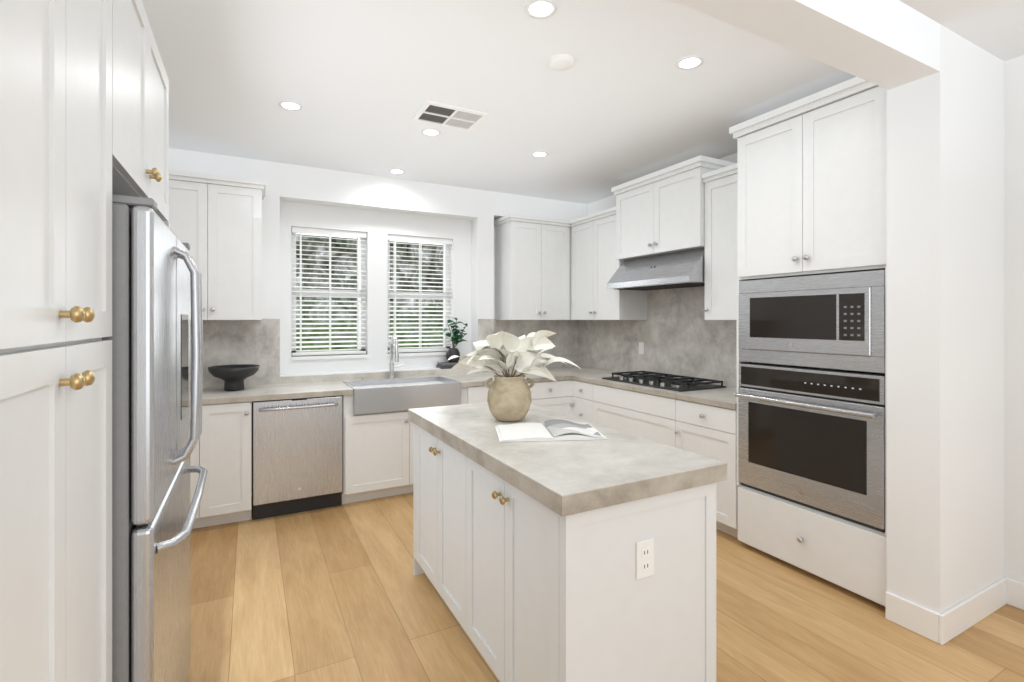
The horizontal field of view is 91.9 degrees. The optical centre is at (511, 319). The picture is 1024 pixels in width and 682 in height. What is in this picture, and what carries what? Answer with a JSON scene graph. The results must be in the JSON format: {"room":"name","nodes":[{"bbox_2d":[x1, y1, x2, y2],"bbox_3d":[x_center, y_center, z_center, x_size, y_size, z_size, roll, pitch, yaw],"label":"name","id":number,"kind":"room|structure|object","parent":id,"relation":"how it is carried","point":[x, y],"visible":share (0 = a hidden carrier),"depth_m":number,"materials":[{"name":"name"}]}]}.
{"room":"kitchen","nodes":[
{"label":"kitchen","id":0,"kind":"room"},
{"bbox_2d":[169,148,586,376],"bbox_3d":[-1.170,0.060,4.795,4.560,2.740,0.470,0,0,-28],"label":"wall","id":1,"kind":"structure","parent":0,"point":[295,195],"depth_m":4.62,"materials":[{"name":"paint"}]},
{"bbox_2d":[291,228,367,359],"bbox_3d":[-1.664,-0.235,4.522,0.650,1.170,0.170,0,0,-28],"label":"window","id":2,"kind":"structure","parent":1,"relation":"in","point":[361,348],"depth_m":4.51,"materials":[{"name":"white plastic"}]},
{"bbox_2d":[292,227,366,355],"bbox_3d":[-1.655,-0.252,4.504,0.638,1.132,0.056,0,0,-28],"label":"window blind","id":3,"kind":"object","parent":2,"relation":"attached to","point":[301,230],"depth_m":4.49,"materials":[{"name":"white plastic"}]},
{"bbox_2d":[388,240,449,356],"bbox_3d":[-0.918,-0.235,4.917,0.665,1.170,0.170,0,0,-28],"label":"window","id":4,"kind":"structure","parent":1,"relation":"in","point":[401,354],"depth_m":4.96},
{"bbox_2d":[388,234,451,352],"bbox_3d":[-0.909,-0.252,4.899,0.653,1.132,0.056,0,0,-28],"label":"window blind","id":5,"kind":"object","parent":4,"relation":"attached to","point":[394,238],"depth_m":4.88,"materials":[{"name":"white plastic"}]},
{"bbox_2d":[190,286,736,388],"bbox_3d":[-0.529,-0.020,3.584,4.314,1.100,2.604,0,0,-28],"label":"backsplash","id":6,"kind":"structure","parent":1,"relation":"attached to","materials":[{"name":"stone"}]},
{"bbox_2d":[142,0,1023,203],"bbox_3d":[1.301,-1.340,2.245,7.600,0.060,7.150,0,0,-28],"label":"ceiling","id":7,"kind":"structure","parent":0,"point":[359,72],"depth_m":2.69,"materials":[{"name":"paint"}]},
{"bbox_2d":[279,101,301,110],"bbox_3d":[-1.350,-1.306,3.019,0.132,0.005,0.132,0,0,-28],"label":"recessed light","id":8,"kind":"object","parent":7,"relation":"in","point":[289,105],"visible":1,"depth_m":3.02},
{"bbox_2d":[389,169,404,173],"bbox_3d":[-1.011,-1.306,4.353,0.132,0.005,0.132,0,0,-28],"label":"recessed light","id":9,"kind":"object","parent":7,"relation":"in","point":[395,171],"visible":1,"depth_m":4.36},
{"bbox_2d":[422,129,440,135],"bbox_3d":[-0.563,-1.306,3.447,0.132,0.005,0.132,0,0,-28],"label":"recessed light","id":10,"kind":"object","parent":7,"relation":"in","point":[429,132],"visible":1,"depth_m":3.45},
{"bbox_2d":[412,100,488,131],"bbox_3d":[-0.398,-1.304,3.178,0.410,0.011,0.310,0,0,-28],"label":"ceiling vent","id":11,"kind":"object","parent":7,"relation":"in","point":[431,112],"visible":1,"depth_m":3.16,"materials":[{"name":"white metal"}]},
{"bbox_2d":[531,151,547,156],"bbox_3d":[0.218,-1.306,3.906,0.132,0.005,0.132,0,0,-28],"label":"recessed light","id":12,"kind":"object","parent":7,"relation":"in","point":[540,153],"visible":1,"depth_m":3.91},
{"bbox_2d":[525,0,556,18],"bbox_3d":[0.122,-1.306,2.079,0.132,0.005,0.132,0,0,-28],"label":"recessed light","id":13,"kind":"object","parent":7,"relation":"in","point":[538,9],"visible":1,"depth_m":2.08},
{"bbox_2d":[549,54,573,70],"bbox_3d":[0.251,-1.294,2.498,0.128,0.031,0.128,0,0,-28],"label":"smoke detector","id":14,"kind":"object","parent":7,"relation":"attached to","point":[559,62],"visible":1,"depth_m":2.47,"materials":[{"name":"white plastic"}]},
{"bbox_2d":[676,56,703,69],"bbox_3d":[0.903,-1.306,2.515,0.132,0.005,0.132,0,0,-28],"label":"recessed light","id":15,"kind":"object","parent":7,"relation":"in","point":[691,62],"visible":1,"depth_m":2.52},
{"bbox_2d":[672,0,939,89],"bbox_3d":[0.236,-1.205,1.425,3.650,0.210,0.198,0,0,-28],"label":"beam","id":16,"kind":"structure","parent":7,"relation":"attached to","point":[888,44],"depth_m":1.96,"materials":[{"name":"paint"}]},
{"bbox_2d":[187,492,1023,681],"bbox_3d":[1.301,1.460,2.245,7.600,0.060,7.150,0,0,-28],"label":"floor","id":17,"kind":"structure","parent":0,"point":[331,594],"depth_m":2.38,"materials":[{"name":"brown wood"}]},
{"bbox_2d":[0,0,169,681],"bbox_3d":[-1.296,0.230,1.161,0.690,2.400,1.635,0,0,-28],"label":"pantry cabinet","id":18,"kind":"object","parent":17,"relation":"on","point":[84,84],"visible":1,"depth_m":0.86,"materials":[{"name":"white wood"}]},
{"bbox_2d":[102,194,207,681],"bbox_3d":[-1.391,0.555,1.481,0.788,1.725,0.896,0,0,-28],"label":"refrigerator","id":19,"kind":"object","parent":17,"relation":"on","point":[155,273],"visible":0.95,"depth_m":1.24,"materials":[{"name":"metal"}]},
{"bbox_2d":[169,77,886,605],"bbox_3d":[-0.330,0.102,3.208,4.314,2.655,3.455,0,0,-28],"label":"kitchen cabinets","id":20,"kind":"object","parent":17,"relation":"on","point":[735,314],"visible":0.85,"depth_m":3.53,"materials":[{"name":"wood"}]},
{"bbox_2d":[208,364,259,390],"bbox_3d":[-2.105,0.440,3.751,0.344,0.178,0.344,0,0,-28],"label":"bowl","id":21,"kind":"object","parent":20,"relation":"on","point":[233,376],"visible":1,"depth_m":3.69,"materials":[{"name":"black ceramic"}]},
{"bbox_2d":[252,395,342,519],"bbox_3d":[-1.672,1.001,3.841,0.608,0.858,0.646,0,0,-28],"label":"dishwasher","id":22,"kind":"object","parent":20,"relation":"in","point":[297,440],"depth_m":3.61,"materials":[{"name":"metal"}]},
{"bbox_2d":[361,335,402,379],"bbox_3d":[-1.128,0.330,4.375,0.374,0.400,0.217,0,0,-28],"label":"faucet","id":23,"kind":"object","parent":20,"relation":"on","point":[393,338],"depth_m":4.47,"materials":[{"name":"silver metal"}]},
{"bbox_2d":[343,376,460,414],"bbox_3d":[-0.938,0.625,4.207,0.876,0.201,0.523,0,0,-28],"label":"sink","id":24,"kind":"object","parent":20,"relation":"in","point":[382,396],"depth_m":3.99,"materials":[{"name":"metal"}]},
{"bbox_2d":[436,361,458,368],"bbox_3d":[-0.573,0.446,4.918,0.330,0.056,0.140,0,0,-28],"label":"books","id":25,"kind":"object","parent":20,"relation":"on","point":[442,365],"visible":0.53,"depth_m":4.83,"materials":[{"name":"grey paper"}]},
{"bbox_2d":[443,317,467,361],"bbox_3d":[-0.547,0.196,4.875,0.221,0.443,0.195,0,0,6],"label":"potted plant","id":26,"kind":"object","parent":25,"relation":"on","point":[456,338],"visible":0.99,"depth_m":4.87,"materials":[{"name":"green plant"}]},
{"bbox_2d":[190,366,736,409],"bbox_3d":[-0.529,0.522,3.584,4.314,0.095,2.604,0,0,-28],"label":"countertop","id":27,"kind":"structure","parent":20,"relation":"on","point":[292,387],"depth_m":4.01,"materials":[{"name":"stone"}]},
{"bbox_2d":[607,248,704,290],"bbox_3d":[1.306,-0.414,4.197,0.496,0.276,0.955,0,0,-28],"label":"range hood","id":28,"kind":"object","parent":20,"relation":"attached to","point":[669,269],"depth_m":4.07,"materials":[{"name":"metal"}]},
{"bbox_2d":[602,371,725,391],"bbox_3d":[1.245,0.504,4.167,0.500,0.052,0.920,0,0,-28],"label":"cooktop","id":29,"kind":"object","parent":20,"relation":"in","point":[663,381],"depth_m":4.00,"materials":[{"name":"black metal"}]},
{"bbox_2d":[734,362,884,532],"bbox_3d":[1.849,0.655,2.887,0.651,0.770,0.812,0,0,-28],"label":"wall oven","id":30,"kind":"object","parent":20,"relation":"in","point":[810,438],"depth_m":2.69,"materials":[{"name":"metal"}]},
{"bbox_2d":[739,270,884,372],"bbox_3d":[1.873,0.007,2.899,0.597,0.505,0.812,0,0,-28],"label":"microwave","id":31,"kind":"object","parent":20,"relation":"in","point":[832,321],"depth_m":2.70,"materials":[{"name":"metal"}]},
{"bbox_2d":[408,402,726,681],"bbox_3d":[0.082,0.965,2.255,0.695,0.930,1.553,0,0,-28],"label":"kitchen island","id":32,"kind":"object","parent":17,"relation":"on","point":[568,560],"visible":0.99,"depth_m":1.68,"materials":[{"name":"wood"}]},
{"bbox_2d":[408,402,726,516],"bbox_3d":[0.084,0.530,2.256,0.690,0.060,1.553,0,0,-28],"label":"island countertop","id":33,"kind":"structure","parent":32,"relation":"on","point":[568,477],"depth_m":1.76,"materials":[{"name":"stone"}]},
{"bbox_2d":[448,330,580,421],"bbox_3d":[0.005,0.275,2.497,0.662,0.448,0.250,0,0,-7],"label":"arrangement","id":34,"kind":"object","parent":33,"relation":"on","point":[509,399],"visible":1,"depth_m":2.46,"materials":[{"name":"plant"}]},
{"bbox_2d":[495,419,606,441],"bbox_3d":[0.159,0.482,2.189,0.450,0.033,0.290,0,0,-6],"label":"magazine","id":35,"kind":"object","parent":33,"relation":"on","point":[552,429],"visible":1,"depth_m":2.13,"materials":[{"name":"paper"}]},
{"bbox_2d":[636,538,653,579],"bbox_3d":[0.427,0.765,1.586,0.074,0.120,0.008,0,0,-28],"label":"outlet","id":36,"kind":"object","parent":32,"relation":"attached to","point":[644,546],"depth_m":1.58,"materials":[{"name":"plastic"}]},
{"bbox_2d":[587,55,1023,582],"bbox_3d":[2.446,0.060,2.721,0.130,2.740,6.920,0,0,-28],"label":"wall","id":37,"kind":"structure","parent":0,"point":[1013,68],"depth_m":2.48,"materials":[{"name":"paint"}]},
{"bbox_2d":[639,342,643,353],"bbox_3d":[1.254,0.273,4.800,0.006,0.115,0.070,0,0,-28],"label":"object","id":38,"kind":"structure","parent":37,"relation":"attached to","point":[641,344],"depth_m":4.79,"materials":[{"name":"white plastic"}]},
{"bbox_2d":[885,577,1023,644],"bbox_3d":[2.901,1.365,1.003,0.694,0.130,3.458,0,0,-28],"label":"baseboard","id":39,"kind":"structure","parent":37,"relation":"attached to","point":[941,628],"depth_m":2.30,"materials":[{"name":"white wood"}]},
{"bbox_2d":[887,24,1003,613],"bbox_3d":[2.200,0.060,2.470,0.800,2.740,0.208,0,0,-28],"label":"pillar","id":40,"kind":"structure","parent":0,"point":[945,128],"depth_m":2.30,"materials":[{"name":"paint"}]},
{"label":"outside","id":41,"kind":"structure","parent":0,"visible":0},
{"bbox_2d":[296,234,442,349],"bbox_3d":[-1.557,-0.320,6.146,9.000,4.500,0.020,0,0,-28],"label":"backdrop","id":42,"kind":"structure","parent":41,"point":[314,238],"depth_m":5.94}
]}

